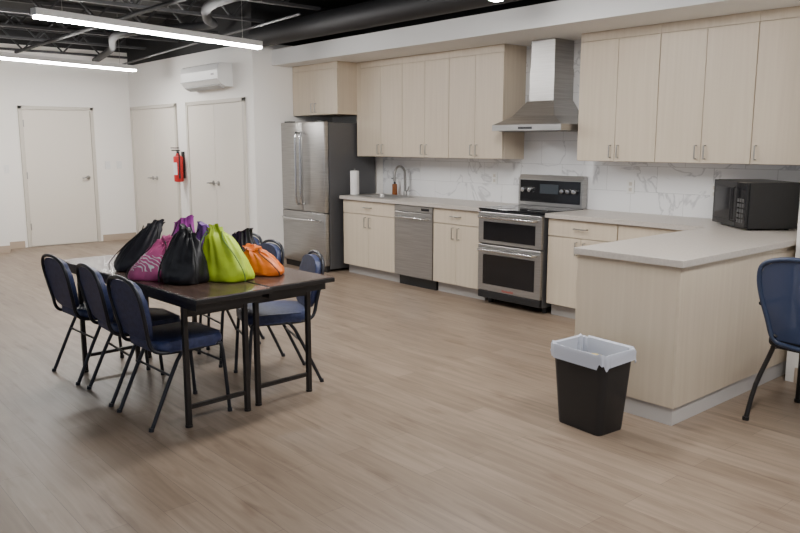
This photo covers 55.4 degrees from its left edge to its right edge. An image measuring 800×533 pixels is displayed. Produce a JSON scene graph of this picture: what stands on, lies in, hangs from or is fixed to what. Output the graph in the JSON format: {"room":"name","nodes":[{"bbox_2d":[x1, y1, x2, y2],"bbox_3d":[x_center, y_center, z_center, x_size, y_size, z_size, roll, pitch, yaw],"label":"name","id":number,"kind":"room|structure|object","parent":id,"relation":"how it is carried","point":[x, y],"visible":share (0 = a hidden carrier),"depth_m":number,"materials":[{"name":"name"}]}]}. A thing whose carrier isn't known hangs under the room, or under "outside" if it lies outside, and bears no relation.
{"room":"common room","nodes":[
{"label":"common room","id":0,"kind":"room"},
{"bbox_2d":[0,21,136,247],"bbox_3d":[-7.124,-1.666,9.763,10.200,3.200,0.300,-8,12,-40],"label":"wall","id":1,"kind":"structure","parent":0,"point":[106,91],"depth_m":11.40,"materials":[{"name":"paint"}]},
{"bbox_2d":[10,241,25,248],"bbox_3d":[-5.622,-0.311,11.089,0.300,0.100,0.015,-8,12,-40],"label":"baseboard","id":2,"kind":"structure","parent":1,"relation":"attached to","point":[18,244],"depth_m":11.11,"materials":[{"name":"beige wood"}]},
{"bbox_2d":[17,105,100,246],"bbox_3d":[-5.056,-1.345,11.374,1.060,2.050,0.082,-8,12,-40],"label":"door","id":3,"kind":"structure","parent":1,"relation":"in","point":[58,150],"depth_m":11.37,"materials":[{"name":"beige paint"}]},
{"bbox_2d":[103,232,135,240],"bbox_3d":[-4.449,-0.474,12.093,0.525,0.100,0.015,-8,12,-40],"label":"baseboard","id":4,"kind":"structure","parent":1,"relation":"attached to","point":[122,236],"depth_m":12.07,"materials":[{"name":"beige wood"}]},
{"bbox_2d":[92,0,236,61],"bbox_3d":[-2.739,-2.617,8.507,0.645,0.090,6.962,-7,11,-36],"label":"air duct","id":5,"kind":"object","parent":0,"point":[208,22],"visible":0.88,"depth_m":8.06,"materials":[{"name":"grey metal"}]},
{"bbox_2d":[122,13,300,63],"bbox_3d":[-2.546,-2.627,9.072,0.096,0.044,5.524,-7,11,-35],"label":"conduit","id":6,"kind":"object","parent":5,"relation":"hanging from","point":[297,14],"visible":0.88,"depth_m":7.95,"materials":[{"name":"grey metal"}]},
{"bbox_2d":[0,0,370,31],"bbox_3d":[-1.886,-2.326,3.530,10.200,0.100,16.300,-8,12,-40],"label":"ceiling","id":7,"kind":"structure","parent":0,"point":[328,4],"depth_m":9.56,"materials":[{"name":"black paint"}]},
{"bbox_2d":[0,27,127,58],"bbox_3d":[-7.424,-2.888,8.832,8.600,0.330,0.060,-8,12,-40],"label":"roof truss","id":8,"kind":"object","parent":7,"relation":"attached to","point":[2,28],"visible":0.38,"depth_m":10.94,"materials":[{"name":"black metal"}]},
{"bbox_2d":[0,39,136,71],"bbox_3d":[-4.272,-2.845,9.293,0.081,0.722,2.438,6,11,33],"label":"linear pendant light","id":9,"kind":"object","parent":7,"relation":"hanging from","point":[3,56],"visible":0.98,"depth_m":9.46,"materials":[{"name":"white plastic"}]},
{"bbox_2d":[0,57,135,71],"bbox_3d":[-4.272,-2.499,9.349,0.072,0.022,2.418,6,11,33],"label":"diffuser","id":10,"kind":"object","parent":9,"relation":"attached to","point":[24,59],"depth_m":9.54,"materials":[{"name":"white plastic"}]},
{"bbox_2d":[0,12,145,49],"bbox_3d":[-6.965,-2.877,8.298,8.600,0.330,0.060,-8,12,-40],"label":"roof truss","id":11,"kind":"object","parent":7,"relation":"attached to","point":[12,15],"visible":0.46,"depth_m":10.21,"materials":[{"name":"black metal"}]},
{"bbox_2d":[0,0,178,41],"bbox_3d":[-6.245,-2.744,7.478,8.600,0.330,0.060,-8,12,-40],"label":"roof truss","id":12,"kind":"object","parent":7,"relation":"attached to","point":[40,3],"visible":0.69,"depth_m":9.39,"materials":[{"name":"black metal"}]},
{"bbox_2d":[0,0,217,33],"bbox_3d":[-5.525,-2.610,6.657,8.600,0.330,0.060,-8,12,-40],"label":"roof truss","id":13,"kind":"object","parent":7,"relation":"attached to","point":[185,3],"visible":0.45,"depth_m":8.80,"materials":[{"name":"black metal"}]},
{"bbox_2d":[30,0,262,48],"bbox_3d":[-2.144,-2.445,6.830,0.080,0.722,2.433,6,11,35],"label":"linear pendant light","id":14,"kind":"object","parent":7,"relation":"hanging from","point":[37,13],"visible":1,"depth_m":6.64,"materials":[{"name":"white plastic"}]},
{"bbox_2d":[33,15,261,48],"bbox_3d":[-2.144,-2.099,6.886,0.072,0.022,2.413,6,11,35],"label":"diffuser","id":15,"kind":"object","parent":14,"relation":"attached to","point":[70,19],"depth_m":6.71,"materials":[{"name":"white plastic"}]},
{"bbox_2d":[66,0,263,22],"bbox_3d":[-4.805,-2.477,5.836,8.600,0.330,0.060,-8,12,-40],"label":"roof truss","id":16,"kind":"object","parent":7,"relation":"attached to","point":[229,16],"visible":0.83,"depth_m":7.97,"materials":[{"name":"black metal"}]},
{"bbox_2d":[242,0,319,10],"bbox_3d":[-4.084,-2.344,5.015,8.600,0.330,0.060,-8,12,-40],"label":"roof truss","id":17,"kind":"object","parent":7,"relation":"attached to","point":[272,2],"visible":1,"depth_m":7.55,"materials":[{"name":"black metal"}]},
{"bbox_3d":[-3.364,-2.211,4.195,8.600,0.330,0.060,-8,12,-40],"label":"roof truss","id":18,"kind":"object","parent":7,"relation":"attached to","visible":0},
{"bbox_2d":[14,0,185,53],"bbox_3d":[-0.505,-2.076,5.050,0.044,0.044,14.700,-8,12,-40],"label":"pipe","id":19,"kind":"object","parent":18,"relation":"hanging from","point":[170,2],"visible":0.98,"depth_m":8.20,"materials":[{"name":"black metal"}]},
{"bbox_2d":[248,0,519,46],"bbox_3d":[1.946,-1.999,4.734,0.237,0.237,11.000,-8,12,-40],"label":"air duct","id":20,"kind":"object","parent":18,"relation":"hanging from","point":[373,13],"visible":0.93,"depth_m":7.28,"materials":[{"name":"black metal"}]},
{"bbox_2d":[126,1,332,247],"bbox_3d":[-2.463,-1.878,11.071,1.420,3.200,3.800,-8,12,-40],"label":"wall","id":21,"kind":"structure","parent":0,"point":[267,89],"depth_m":9.44,"materials":[{"name":"paint"}]},
{"bbox_2d":[130,103,181,238],"bbox_3d":[-3.699,-1.365,11.437,0.082,2.070,1.620,-8,12,-40],"label":"door","id":22,"kind":"structure","parent":21,"relation":"in","point":[154,131],"depth_m":11.40,"materials":[{"name":"beige paint"}]},
{"bbox_2d":[171,147,185,181],"bbox_3d":[-3.101,-1.425,10.655,0.138,0.478,0.182,3,10,18],"label":"fire extinguisher","id":23,"kind":"object","parent":21,"relation":"attached to","point":[178,160],"visible":1,"depth_m":10.62,"materials":[{"name":"red metal"}]},
{"bbox_2d":[180,62,232,91],"bbox_3d":[-2.488,-2.415,9.743,0.219,0.305,1.020,-8,12,-40],"label":"air conditioner","id":24,"kind":"object","parent":21,"relation":"attached to","point":[219,75],"visible":1,"depth_m":9.53,"materials":[{"name":"white plastic"}]},
{"bbox_2d":[185,97,248,235],"bbox_3d":[-2.435,-1.131,9.997,0.082,2.070,1.600,-8,12,-40],"label":"door","id":25,"kind":"structure","parent":21,"relation":"in","point":[216,136],"depth_m":9.91,"materials":[{"name":"beige paint"}]},
{"bbox_2d":[0,239,799,532],"bbox_3d":[-1.886,0.932,4.059,10.200,0.100,16.300,-8,12,-40],"label":"floor","id":26,"kind":"structure","parent":0,"point":[432,411],"depth_m":4.01,"materials":[{"name":"brown wood"}]},
{"bbox_2d":[41,254,150,385],"bbox_3d":[-2.034,0.301,5.072,0.540,0.830,0.438,-9,13,-43],"label":"chair","id":27,"kind":"object","parent":26,"relation":"on","point":[58,276],"visible":0.69,"depth_m":4.88,"materials":[{"name":"blue fabric"}]},
{"bbox_2d":[76,263,182,406],"bbox_3d":[-1.645,0.365,4.674,0.540,0.830,0.438,-7,12,-38],"label":"chair","id":28,"kind":"object","parent":26,"relation":"on","point":[93,288],"visible":0.74,"depth_m":4.52,"materials":[{"name":"blue fabric"}]},
{"bbox_2d":[64,254,271,427],"bbox_3d":[-1.495,0.403,4.691,0.456,0.742,1.830,-9,13,-43],"label":"folding table","id":29,"kind":"object","parent":26,"relation":"on","point":[207,297],"visible":0.62,"depth_m":4.15,"materials":[{"name":"black wood"}]},
{"bbox_2d":[108,219,164,271],"bbox_3d":[-1.615,-0.134,4.687,0.327,0.317,0.183,1,9,4],"label":"drawstring bag","id":30,"kind":"object","parent":29,"relation":"on","point":[134,248],"visible":0.68,"depth_m":4.65,"materials":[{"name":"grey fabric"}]},
{"bbox_2d":[125,234,172,280],"bbox_3d":[-1.441,-0.053,4.376,0.253,0.257,0.151,1,9,7],"label":"drawstring bag","id":31,"kind":"object","parent":29,"relation":"on","point":[146,268],"visible":0.85,"depth_m":4.34,"materials":[{"name":"pink fabric"}]},
{"bbox_2d":[171,215,194,235],"bbox_3d":[-1.373,-0.161,4.795,0.263,0.336,0.196,-2,9,-11],"label":"drawstring bag","id":32,"kind":"object","parent":29,"relation":"on","point":[188,221],"visible":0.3,"depth_m":4.75,"materials":[{"name":"fabric"}]},
{"bbox_2d":[158,223,209,284],"bbox_3d":[-1.211,-0.074,4.267,0.266,0.333,0.191,2,9,11],"label":"drawstring bag","id":33,"kind":"object","parent":29,"relation":"on","point":[184,262],"visible":1,"depth_m":4.22,"materials":[{"name":"black fabric"}]},
{"bbox_2d":[201,223,254,282],"bbox_3d":[-0.999,-0.085,4.347,0.320,0.329,0.204,1,9,7],"label":"drawstring bag","id":34,"kind":"object","parent":29,"relation":"on","point":[226,261],"visible":0.86,"depth_m":4.28,"materials":[{"name":"fabric"}]},
{"bbox_2d":[106,275,231,432],"bbox_3d":[-1.304,0.428,4.286,0.540,0.830,0.438,-8,12,-42],"label":"chair","id":35,"kind":"object","parent":26,"relation":"on","point":[128,302],"visible":0.94,"depth_m":4.16,"materials":[{"name":"blue fabric"}]},
{"bbox_2d":[206,232,264,349],"bbox_3d":[-1.376,0.163,5.923,0.540,0.830,0.438,-8,12,-41],"label":"chair","id":36,"kind":"object","parent":26,"relation":"on","point":[259,241],"visible":0.13,"depth_m":5.94,"materials":[{"name":"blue metal"}]},
{"bbox_2d":[144,267,334,405],"bbox_3d":[-1.182,0.346,5.037,0.456,0.742,1.830,-9,13,-43],"label":"folding table","id":37,"kind":"object","parent":26,"relation":"on","point":[292,283],"visible":0.51,"depth_m":4.44,"materials":[{"name":"black wood"}]},
{"bbox_2d":[195,221,208,245],"bbox_3d":[-1.163,-0.121,4.623,0.236,0.312,0.205,5,11,29],"label":"drawstring bag","id":38,"kind":"object","parent":37,"relation":"on","point":[202,227],"visible":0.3,"depth_m":4.57,"materials":[{"name":"purple fabric"}]},
{"bbox_2d":[232,228,257,250],"bbox_3d":[-0.991,-0.121,4.800,0.290,0.256,0.191,7,12,39],"label":"drawstring bag","id":39,"kind":"object","parent":37,"relation":"on","point":[243,237],"visible":0.41,"depth_m":4.73,"materials":[{"name":"black fabric"}]},
{"bbox_2d":[243,243,283,276],"bbox_3d":[-0.808,-0.046,4.556,0.255,0.184,0.190,2,10,14],"label":"drawstring bag","id":40,"kind":"object","parent":37,"relation":"on","point":[262,262],"visible":0.83,"depth_m":4.49,"materials":[{"name":"orange fabric"}]},
{"bbox_2d":[197,239,284,367],"bbox_3d":[-1.138,0.236,5.471,0.540,0.830,0.438,-6,11,-34],"label":"chair","id":41,"kind":"object","parent":26,"relation":"on","point":[274,249],"visible":0.28,"depth_m":5.43,"materials":[{"name":"blue fabric"}]},
{"bbox_2d":[234,250,324,390],"bbox_3d":[-0.785,0.321,4.948,0.540,0.830,0.438,-4,10,-23],"label":"chair","id":42,"kind":"object","parent":26,"relation":"on","point":[282,312],"visible":0.75,"depth_m":4.85,"materials":[{"name":"blue fabric"}]},
{"bbox_2d":[281,120,374,272],"bbox_3d":[-0.915,-0.893,9.433,0.844,1.780,0.910,-8,12,-40],"label":"refrigerator","id":43,"kind":"object","parent":26,"relation":"on","point":[319,157],"visible":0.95,"depth_m":9.07,"materials":[{"name":"grey metal"}]},
{"bbox_2d":[343,199,399,281],"bbox_3d":[-0.147,-0.332,8.804,0.633,0.874,0.928,-8,12,-40],"label":"base cabinet","id":44,"kind":"object","parent":26,"relation":"on","point":[369,241],"visible":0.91,"depth_m":8.60,"materials":[{"name":"brown wood"}]},
{"bbox_2d":[339,193,515,211],"bbox_3d":[0.263,-0.709,8.268,0.634,0.038,2.235,-8,12,-40],"label":"countertop","id":45,"kind":"structure","parent":44,"relation":"on","point":[459,204],"depth_m":7.98,"materials":[{"name":"white stone"}]},
{"bbox_2d":[349,169,359,195],"bbox_3d":[-0.529,-0.987,8.892,0.130,0.310,0.130,-8,12,-40],"label":"paper towel roll","id":46,"kind":"object","parent":45,"relation":"on","point":[354,175],"visible":0.99,"depth_m":8.85,"materials":[{"name":"white paper"}]},
{"bbox_2d":[355,194,416,198],"bbox_3d":[-0.161,-0.725,8.735,0.442,0.165,0.662,-8,12,-40],"label":"sink","id":47,"kind":"object","parent":45,"relation":"in","point":[386,196],"visible":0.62,"depth_m":8.89,"materials":[{"name":"silver metal"}]},
{"bbox_2d":[391,178,396,194],"bbox_3d":[-0.067,-0.945,8.982,0.077,0.200,0.064,-8,12,-40],"label":"soap bottle","id":48,"kind":"object","parent":45,"relation":"on","point":[394,186],"visible":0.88,"depth_m":8.97,"materials":[{"name":"brown plastic"}]},
{"bbox_2d":[393,165,408,195],"bbox_3d":[0.024,-0.988,8.767,0.204,0.352,0.120,-8,12,-40],"label":"kitchen faucet","id":49,"kind":"object","parent":45,"relation":"on","point":[398,166],"visible":1,"depth_m":8.80,"materials":[{"name":"grey metal"}]},
{"bbox_2d":[394,204,437,289],"bbox_3d":[0.337,-0.234,8.216,0.641,0.870,0.592,-8,12,-40],"label":"dishwasher","id":50,"kind":"object","parent":26,"relation":"on","point":[413,225],"visible":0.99,"depth_m":8.02,"materials":[{"name":"grey metal"}]},
{"bbox_2d":[433,208,487,299],"bbox_3d":[0.769,-0.162,7.759,0.633,0.874,0.658,-8,12,-40],"label":"base cabinet","id":51,"kind":"object","parent":26,"relation":"on","point":[455,232],"visible":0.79,"depth_m":7.58,"materials":[{"name":"brown wood"}]},
{"bbox_2d":[477,174,586,312],"bbox_3d":[1.208,-0.237,7.153,0.709,1.215,0.760,-8,12,-40],"label":"oven range","id":52,"kind":"object","parent":26,"relation":"on","point":[512,248],"visible":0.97,"depth_m":7.02,"materials":[{"name":"grey metal"}]},
{"bbox_2d":[479,204,582,214],"bbox_3d":[1.218,-0.536,7.114,0.600,0.017,0.760,-8,12,-40],"label":"cooktop","id":53,"kind":"object","parent":52,"relation":"in","point":[518,209],"depth_m":7.07,"materials":[{"name":"black glass"}]},
{"bbox_2d":[546,218,619,318],"bbox_3d":[1.742,0.018,6.651,0.633,0.874,0.698,-8,12,-40],"label":"base cabinet","id":54,"kind":"object","parent":26,"relation":"on","point":[564,235],"visible":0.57,"depth_m":6.57,"materials":[{"name":"brown wood"}]},
{"bbox_2d":[550,334,635,435],"bbox_3d":[1.035,0.639,4.122,0.288,0.457,0.400,-7,11,-35],"label":"waste bin","id":55,"kind":"object","parent":26,"relation":"on","point":[592,373],"visible":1,"depth_m":4.03,"materials":[{"name":"black plastic"}]},
{"bbox_2d":[618,225,684,240],"bbox_3d":[2.230,0.108,6.095,0.633,0.874,0.786,-8,12,-40],"label":"base cabinet","id":56,"kind":"object","parent":26,"relation":"on","point":[625,232],"visible":0.08,"depth_m":6.01,"materials":[{"name":"brown wood"}]},
{"bbox_2d":[575,245,795,425],"bbox_3d":[2.106,0.281,5.025,2.240,0.874,0.657,-8,12,-40],"label":"base cabinet","id":57,"kind":"object","parent":26,"relation":"on","point":[698,334],"visible":0.68,"depth_m":4.28,"materials":[{"name":"brown wood"}]},
{"bbox_2d":[545,209,797,267],"bbox_3d":[1.613,-0.260,5.502,2.264,0.038,2.210,-8,12,-40],"label":"countertop","id":58,"kind":"structure","parent":57,"relation":"on","point":[703,240],"depth_m":4.74,"materials":[{"name":"white stone"}]},
{"bbox_2d":[712,179,799,229],"bbox_3d":[2.563,-0.457,5.548,0.411,0.335,0.540,0,9,0],"label":"microwave oven","id":59,"kind":"object","parent":58,"relation":"on","point":[749,204],"visible":1,"depth_m":5.30,"materials":[{"name":"black metal"}]},
{"bbox_2d":[742,257,799,420],"bbox_3d":[2.281,0.400,4.105,0.566,0.941,0.570,-6,11,-34],"label":"chair","id":60,"kind":"object","parent":26,"relation":"on","point":[778,282],"visible":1,"depth_m":4.05,"materials":[{"name":"blue fabric"}]},
{"bbox_2d":[272,0,799,66],"bbox_3d":[0.829,-2.197,7.180,0.895,0.183,6.240,-8,12,-40],"label":"soffit","id":61,"kind":"structure","parent":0,"point":[561,19],"depth_m":6.48,"materials":[{"name":"white paint"}]},
{"bbox_2d":[332,0,799,224],"bbox_3d":[1.260,-1.331,7.699,0.264,3.200,6.240,-8,12,-40],"label":"wall","id":62,"kind":"structure","parent":0,"point":[672,189],"depth_m":7.20,"materials":[{"name":"stone"}]},
{"bbox_2d":[292,61,356,116],"bbox_3d":[-0.812,-2.144,9.290,0.637,0.596,0.933,-8,12,-40],"label":"upper cabinet","id":63,"kind":"object","parent":62,"relation":"attached to","point":[328,89],"visible":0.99,"depth_m":8.95,"materials":[{"name":"brown wood"}]},
{"bbox_2d":[357,57,401,156],"bbox_3d":[-0.134,-1.814,8.767,0.357,1.081,0.812,-8,12,-40],"label":"upper cabinet","id":64,"kind":"object","parent":62,"relation":"attached to","point":[381,80],"depth_m":8.66,"materials":[{"name":"brown wood"}]},
{"bbox_2d":[402,51,449,157],"bbox_3d":[0.372,-1.720,8.191,0.357,1.081,0.729,-8,12,-40],"label":"upper cabinet","id":65,"kind":"object","parent":62,"relation":"attached to","point":[425,77],"visible":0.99,"depth_m":8.08,"materials":[{"name":"brown wood"}]},
{"bbox_2d":[449,44,526,158],"bbox_3d":[0.854,-1.631,7.642,0.357,1.081,0.738,-8,12,-40],"label":"upper cabinet","id":66,"kind":"object","parent":62,"relation":"attached to","point":[487,84],"visible":1,"depth_m":7.46,"materials":[{"name":"brown wood"}]},
{"bbox_2d":[492,172,497,183],"bbox_3d":[0.979,-0.915,7.881,0.011,0.120,0.076,-8,12,-40],"label":"wall outlet","id":67,"kind":"object","parent":62,"relation":"attached to","point":[494,174],"visible":1,"depth_m":7.87,"materials":[{"name":"white plastic"}]},
{"bbox_2d":[492,38,578,131],"bbox_3d":[1.318,-1.653,6.973,0.508,0.821,0.800,-8,12,-40],"label":"range hood","id":68,"kind":"object","parent":62,"relation":"attached to","point":[550,107],"visible":0.81,"depth_m":6.91,"materials":[{"name":"silver metal"}]},
{"bbox_2d":[577,23,661,161],"bbox_3d":[1.915,-1.435,6.433,0.357,1.081,0.758,-8,12,-40],"label":"upper cabinet","id":69,"kind":"object","parent":62,"relation":"attached to","point":[620,68],"visible":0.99,"depth_m":6.32,"materials":[{"name":"brown wood"}]},
{"bbox_2d":[626,180,634,193],"bbox_3d":[2.027,-0.701,6.691,0.011,0.120,0.076,-8,12,-40],"label":"wall outlet","id":70,"kind":"object","parent":62,"relation":"attached to","point":[630,183],"visible":1,"depth_m":6.68,"materials":[{"name":"white plastic"}]},
{"bbox_2d":[655,11,760,163],"bbox_3d":[2.416,-1.342,5.862,0.357,1.081,0.768,-8,12,-40],"label":"upper cabinet","id":71,"kind":"object","parent":62,"relation":"attached to","point":[708,66],"visible":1,"depth_m":5.75,"materials":[{"name":"brown wood"}]},
{"bbox_2d":[710,183,713,197],"bbox_3d":[2.531,-0.608,6.116,0.011,0.120,0.076,-8,12,-40],"label":"wall outlet","id":72,"kind":"object","parent":62,"relation":"attached to","point":[712,184],"visible":0.41,"depth_m":6.13,"materials":[{"name":"white plastic"}]},
{"bbox_2d":[750,6,799,164],"bbox_3d":[2.861,-1.260,5.355,0.357,1.081,0.588,-8,12,-40],"label":"upper cabinet","id":73,"kind":"object","parent":62,"relation":"attached to","point":[776,120],"visible":1,"depth_m":5.36,"materials":[{"name":"brown wood"}]},
{"bbox_2d":[785,205,799,381],"bbox_3d":[4.901,-0.543,2.845,1.200,3.200,5.960,-8,12,-40],"label":"wall","id":74,"kind":"structure","parent":0,"point":[792,360],"depth_m":4.88,"materials":[{"name":"paint"}]},
{"bbox_2d":[793,368,797,383],"bbox_3d":[4.461,1.054,2.679,0.015,0.100,5.900,-8,12,-40],"label":"baseboard","id":75,"kind":"structure","parent":74,"relation":"attached to","point":[796,369],"depth_m":4.87,"materials":[{"name":"beige"}]},
{"bbox_3d":[-6.063,-1.739,10.213,1.200,3.200,0.400,-8,12,-40],"label":"wall pier","id":76,"kind":"object","parent":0,"visible":0},
{"bbox_2d":[0,245,10,252],"bbox_3d":[-5.927,-0.184,10.306,1.200,0.100,0.015,-8,12,-40],"label":"baseboard","id":77,"kind":"object","parent":76,"relation":"attached to","point":[3,249],"visible":1,"depth_m":10.65,"materials":[{"name":"beige wood"}]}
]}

